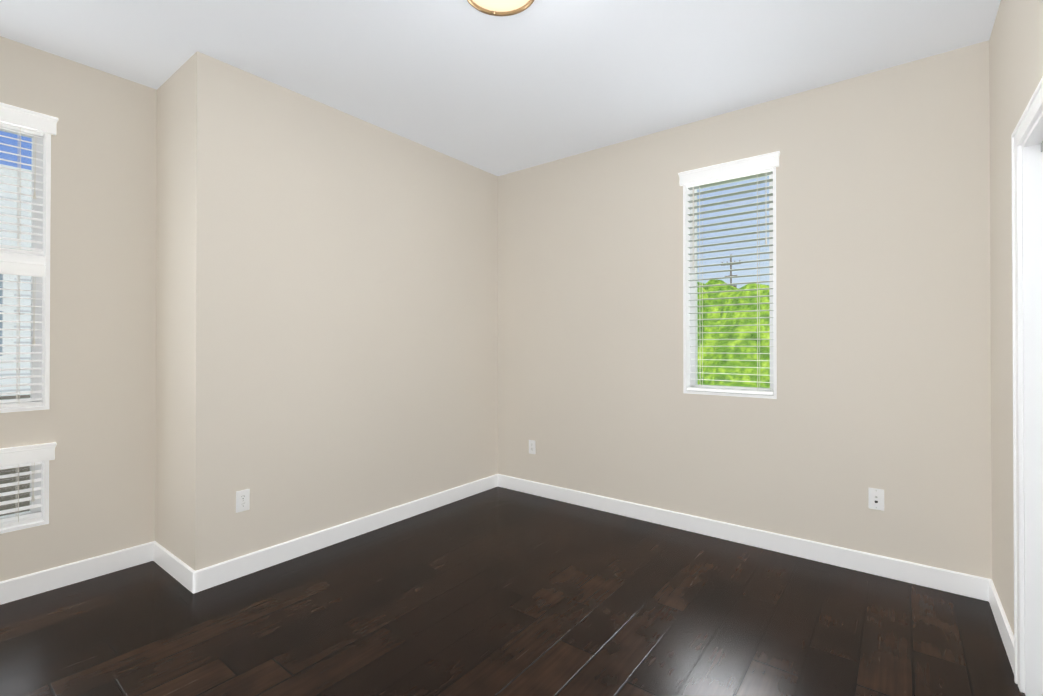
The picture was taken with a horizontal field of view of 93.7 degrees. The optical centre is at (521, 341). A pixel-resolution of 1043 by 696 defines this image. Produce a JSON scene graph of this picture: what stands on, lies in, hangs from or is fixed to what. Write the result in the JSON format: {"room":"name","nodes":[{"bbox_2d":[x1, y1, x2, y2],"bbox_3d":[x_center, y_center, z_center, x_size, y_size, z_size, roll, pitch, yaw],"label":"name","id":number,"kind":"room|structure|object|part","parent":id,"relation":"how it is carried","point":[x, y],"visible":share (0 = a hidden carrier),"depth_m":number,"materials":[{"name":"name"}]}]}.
{"room":"empty bedroom","nodes":[
{"label":"empty bedroom","id":0,"kind":"room"},
{"bbox_2d":[0,36,156,581],"bbox_3d":[-1.911,-0.102,3.256,0.150,2.740,4.073,0,0,38],"label":"wall","id":1,"kind":"structure","parent":0,"point":[96,421],"depth_m":2.63,"materials":[{"name":"beige paint"}]},
{"bbox_2d":[0,460,48,533],"bbox_3d":[-2.721,0.737,2.207,0.152,0.375,0.829,0,0,38],"label":"liner","id":2,"kind":"object","parent":1,"relation":"attached to","point":[45,496],"visible":0.5,"depth_m":2.48,"materials":[{"name":"white wood"}]},
{"bbox_2d":[0,461,42,528],"bbox_3d":[-2.716,0.737,2.204,0.118,0.343,0.797,0,0,38],"label":"window blind","id":3,"kind":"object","parent":2,"relation":"attached to","point":[23,519],"depth_m":2.45,"materials":[{"name":"white plastic"}]},
{"bbox_3d":[-2.745,0.737,2.226,0.046,0.343,0.797,0,0,38],"label":"left window lower sash","id":4,"kind":"part","parent":3,"relation":"part of","materials":[{"name":"white plastic"}]},
{"bbox_2d":[0,442,56,466],"bbox_3d":[-2.675,0.557,2.173,0.094,0.088,0.877,0,0,38],"label":"blind valance","id":5,"kind":"object","parent":2,"relation":"attached to","point":[18,455],"visible":1,"depth_m":2.41,"materials":[{"name":"white wood"}]},
{"bbox_2d":[17,465,18,521],"bbox_3d":[-2.484,0.745,2.412,0.002,0.290,0.002,0,0,38],"label":"blind cord","id":6,"kind":"object","parent":5,"relation":"hanging from","point":[18,465],"depth_m":2.41,"materials":[{"name":"white fabric"}]},
{"bbox_2d":[31,462,34,501],"bbox_3d":[-2.448,0.702,2.448,0.013,0.195,0.012,0,0,38],"label":"blind cord","id":7,"kind":"object","parent":5,"relation":"hanging from","point":[32,499],"depth_m":2.45,"materials":[{"name":"white plastic"}]},
{"bbox_2d":[0,133,50,412],"bbox_3d":[-2.721,-0.384,2.213,0.152,1.454,0.829,0,0,38],"label":"liner","id":8,"kind":"object","parent":1,"relation":"attached to","point":[44,259],"visible":0.59,"depth_m":2.49,"materials":[{"name":"white wood"}]},
{"bbox_2d":[0,126,43,407],"bbox_3d":[-2.716,-0.384,2.210,0.118,1.422,0.797,0,0,38],"label":"window blinds","id":9,"kind":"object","parent":8,"relation":"attached to","point":[6,249],"depth_m":2.47,"materials":[{"name":"white plastic"}]},
{"bbox_3d":[-2.745,-0.384,2.232,0.046,1.422,0.797,0,0,38],"label":"left window upper sash","id":10,"kind":"part","parent":9,"relation":"part of","materials":[{"name":"white plastic"}]},
{"bbox_2d":[0,260,44,276],"bbox_3d":[-2.686,-0.363,2.186,0.068,0.068,0.793,0,0,38],"label":"blind valance","id":11,"kind":"object","parent":8,"relation":"attached to","point":[9,267],"visible":1,"depth_m":2.42,"materials":[{"name":"white"}]},
{"bbox_2d":[16,275,19,402],"bbox_3d":[-2.484,-0.023,2.416,0.002,0.661,0.002,0,0,38],"label":"blind cord","id":12,"kind":"object","parent":11,"relation":"hanging from","point":[18,275],"depth_m":2.42,"materials":[{"name":"white fabric"}]},
{"bbox_2d":[32,277,35,343],"bbox_3d":[-2.448,-0.167,2.453,0.013,0.362,0.012,0,0,38],"label":"blind cord","id":13,"kind":"object","parent":11,"relation":"hanging from","point":[33,341],"depth_m":2.45,"materials":[{"name":"white plastic"}]},
{"bbox_2d":[0,102,57,135],"bbox_3d":[-2.675,-1.103,2.182,0.094,0.088,0.877,0,0,38],"label":"blind valance","id":14,"kind":"object","parent":8,"relation":"attached to","point":[25,120],"visible":0.98,"depth_m":2.42,"materials":[{"name":"white wood"}]},
{"bbox_2d":[17,128,20,246],"bbox_3d":[-2.484,-0.758,2.420,0.002,0.607,0.002,0,0,38],"label":"blind cord","id":15,"kind":"object","parent":14,"relation":"hanging from","point":[20,128],"depth_m":2.43,"materials":[{"name":"white fabric"}]},
{"bbox_2d":[33,148,35,198],"bbox_3d":[-2.448,-0.887,2.456,0.013,0.337,0.012,0,0,38],"label":"blind cord","id":16,"kind":"object","parent":14,"relation":"hanging from","point":[34,195],"depth_m":2.46,"materials":[{"name":"white fabric"}]},
{"bbox_2d":[0,541,153,604],"bbox_3d":[-2.565,1.209,2.273,0.013,0.108,1.429,0,0,38],"label":"baseboard","id":17,"kind":"structure","parent":1,"relation":"attached to","point":[21,587],"depth_m":2.55,"materials":[{"name":"white wood"}]},
{"bbox_2d":[155,51,497,570],"bbox_3d":[-1.171,-0.100,3.587,0.613,2.740,2.344,0,0,38],"label":"wall","id":18,"kind":"structure","parent":0,"point":[326,316],"depth_m":2.92,"materials":[{"name":"beige paint"}]},
{"bbox_2d":[153,541,195,593],"bbox_3d":[-1.889,1.211,2.645,0.626,0.108,0.013,0,0,38],"label":"baseboard return","id":19,"kind":"object","parent":18,"relation":"attached to","point":[176,568],"visible":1,"depth_m":2.61,"materials":[{"name":"white wood"}]},
{"bbox_2d":[236,489,249,512],"bbox_3d":[-1.507,0.860,2.643,0.008,0.115,0.070,0,0,38],"label":"outlet","id":20,"kind":"object","parent":18,"relation":"attached to","point":[242,500],"visible":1,"depth_m":2.64,"materials":[{"name":"white plastic"}]},
{"bbox_2d":[192,474,497,592],"bbox_3d":[-0.928,1.215,3.383,0.013,0.108,2.357,0,0,38],"label":"baseboard","id":21,"kind":"structure","parent":18,"relation":"attached to","point":[225,571],"depth_m":3.02,"materials":[{"name":"white wood"}]},
{"bbox_2d":[0,0,1000,175],"bbox_3d":[-0.043,-1.540,1.815,4.878,0.120,4.073,0,0,38],"label":"ceiling","id":22,"kind":"structure","parent":0,"point":[537,82],"depth_m":2.48,"materials":[{"name":"paint"}]},
{"bbox_2d":[467,0,533,15],"bbox_3d":[-0.087,-1.452,2.000,0.309,0.052,0.309,0,0,38],"label":"flush-mount light","id":23,"kind":"object","parent":22,"relation":"attached to","point":[501,7],"visible":1,"depth_m":2.09,"materials":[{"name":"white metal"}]},
{"bbox_3d":[-0.087,-1.437,2.000,0.281,0.022,0.281,0,0,38],"label":"lamp shade","id":24,"kind":"part","parent":23,"relation":"part of","materials":[{"name":"white glass"}]},
{"bbox_2d":[0,487,1025,695],"bbox_3d":[-0.043,1.321,1.799,4.878,0.120,4.073,0,0,38],"label":"floor","id":25,"kind":"structure","parent":0,"point":[498,591],"depth_m":2.19,"materials":[{"name":"brown wood"}]},
{"bbox_2d":[498,40,991,578],"bbox_3d":[0.844,-0.100,3.602,4.078,2.740,0.150,0,0,38],"label":"wall","id":26,"kind":"structure","parent":0,"point":[882,288],"depth_m":2.87,"materials":[{"name":"beige paint"}]},
{"bbox_2d":[529,440,535,453],"bbox_3d":[0.088,0.880,4.083,0.070,0.115,0.008,0,0,38],"label":"electrical outlet","id":27,"kind":"object","parent":26,"relation":"attached to","point":[532,446],"visible":1,"depth_m":4.08,"materials":[{"name":"white plastic"}]},
{"bbox_2d":[683,167,776,398],"bbox_3d":[1.367,-0.380,3.196,0.568,1.456,0.152,0,0,38],"label":"window frame","id":28,"kind":"structure","parent":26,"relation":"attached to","point":[686,303],"depth_m":3.30,"materials":[{"name":"white wood"}]},
{"bbox_2d":[678,151,779,186],"bbox_3d":[1.332,-1.100,3.155,0.616,0.088,0.094,0,0,38],"label":"blind valance","id":29,"kind":"object","parent":28,"relation":"attached to","point":[763,163],"visible":0.98,"depth_m":3.11,"materials":[{"name":"white wood"}]},
{"bbox_2d":[693,183,702,387],"bbox_3d":[1.188,-0.373,3.270,0.079,1.371,0.034,0,0,-16],"label":"blind cord","id":30,"kind":"object","parent":29,"relation":"hanging from","point":[699,183],"depth_m":3.27,"materials":[{"name":"white fabric"}]},
{"bbox_2d":[757,170,766,390],"bbox_3d":[1.486,-0.374,3.035,0.040,1.371,0.084,0,0,-7],"label":"blind cord","id":31,"kind":"object","parent":29,"relation":"hanging from","point":[757,269],"depth_m":3.04,"materials":[{"name":"white fabric"}]},
{"bbox_2d":[687,171,773,394],"bbox_3d":[1.364,-0.380,3.192,0.536,1.424,0.118,0,0,38],"label":"window blind","id":32,"kind":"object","parent":28,"relation":"attached to","point":[733,235],"depth_m":3.18,"materials":[{"name":"white plastic"}]},
{"bbox_3d":[1.386,-0.380,3.220,0.536,1.424,0.046,0,0,38],"label":"back window sash","id":33,"kind":"part","parent":32,"relation":"part of","materials":[{"name":"white plastic"}]},
{"bbox_2d":[498,474,989,600],"bbox_3d":[1.036,1.215,3.342,3.165,0.108,0.013,0,0,38],"label":"baseboard","id":34,"kind":"structure","parent":26,"relation":"attached to","point":[967,585],"depth_m":2.94,"materials":[{"name":"white wood"}]},
{"bbox_2d":[868,487,883,510],"bbox_3d":[1.927,0.855,2.653,0.070,0.115,0.012,0,0,38],"label":"electrical outlet","id":35,"kind":"object","parent":26,"relation":"attached to","point":[876,498],"visible":1,"depth_m":2.65,"materials":[{"name":"white plastic"}]},
{"bbox_2d":[989,0,1042,634],"bbox_3d":[1.192,-0.115,0.848,0.150,2.740,4.073,0,0,38],"label":"wall","id":36,"kind":"structure","parent":0,"point":[1016,57],"depth_m":2.06,"materials":[{"name":"beige paint"}]},
{"bbox_2d":[989,579,1013,672],"bbox_3d":[2.066,1.208,2.099,0.013,0.108,0.713,0,0,38],"label":"baseboard","id":37,"kind":"structure","parent":36,"relation":"attached to","point":[1004,627],"depth_m":2.07,"materials":[{"name":"white wood"}]},
{"bbox_2d":[1011,76,1042,692],"bbox_3d":[1.235,0.240,1.039,0.019,2.033,1.956,0,0,38],"label":"trim","id":38,"kind":"structure","parent":36,"relation":"attached to","point":[1029,116],"depth_m":1.76,"materials":[{"name":"white paint"}]},
{"bbox_2d":[1022,110,1042,695],"bbox_3d":[1.302,0.269,0.987,0.150,1.975,1.840,0,0,38],"label":"door frame","id":39,"kind":"structure","parent":36,"relation":"attached to","point":[1032,218],"depth_m":1.73,"materials":[{"name":"white paint"}]},
{"label":"outside","id":40,"kind":"structure","parent":0,"visible":0},
{"bbox_2d":[0,164,30,515],"bbox_3d":[-5.549,1.909,5.264,3.500,6.740,16.400,0,0,38],"label":"house","id":41,"kind":"structure","parent":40,"point":[5,309],"depth_m":4.30,"materials":[{"name":"white"}]},
{"bbox_2d":[721,255,740,287],"bbox_3d":[8.007,2.002,18.700,0.720,10.700,0.232,0,0,38],"label":"pole","id":42,"kind":"object","parent":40,"point":[731,271],"depth_m":18.76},
{"bbox_2d":[697,279,769,387],"bbox_3d":[3.831,2.248,8.702,13.000,7.100,4.046,0,0,38],"label":"trees","id":43,"kind":"object","parent":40,"point":[716,360],"depth_m":7.23,"materials":[{"name":"green plant"}]}
]}

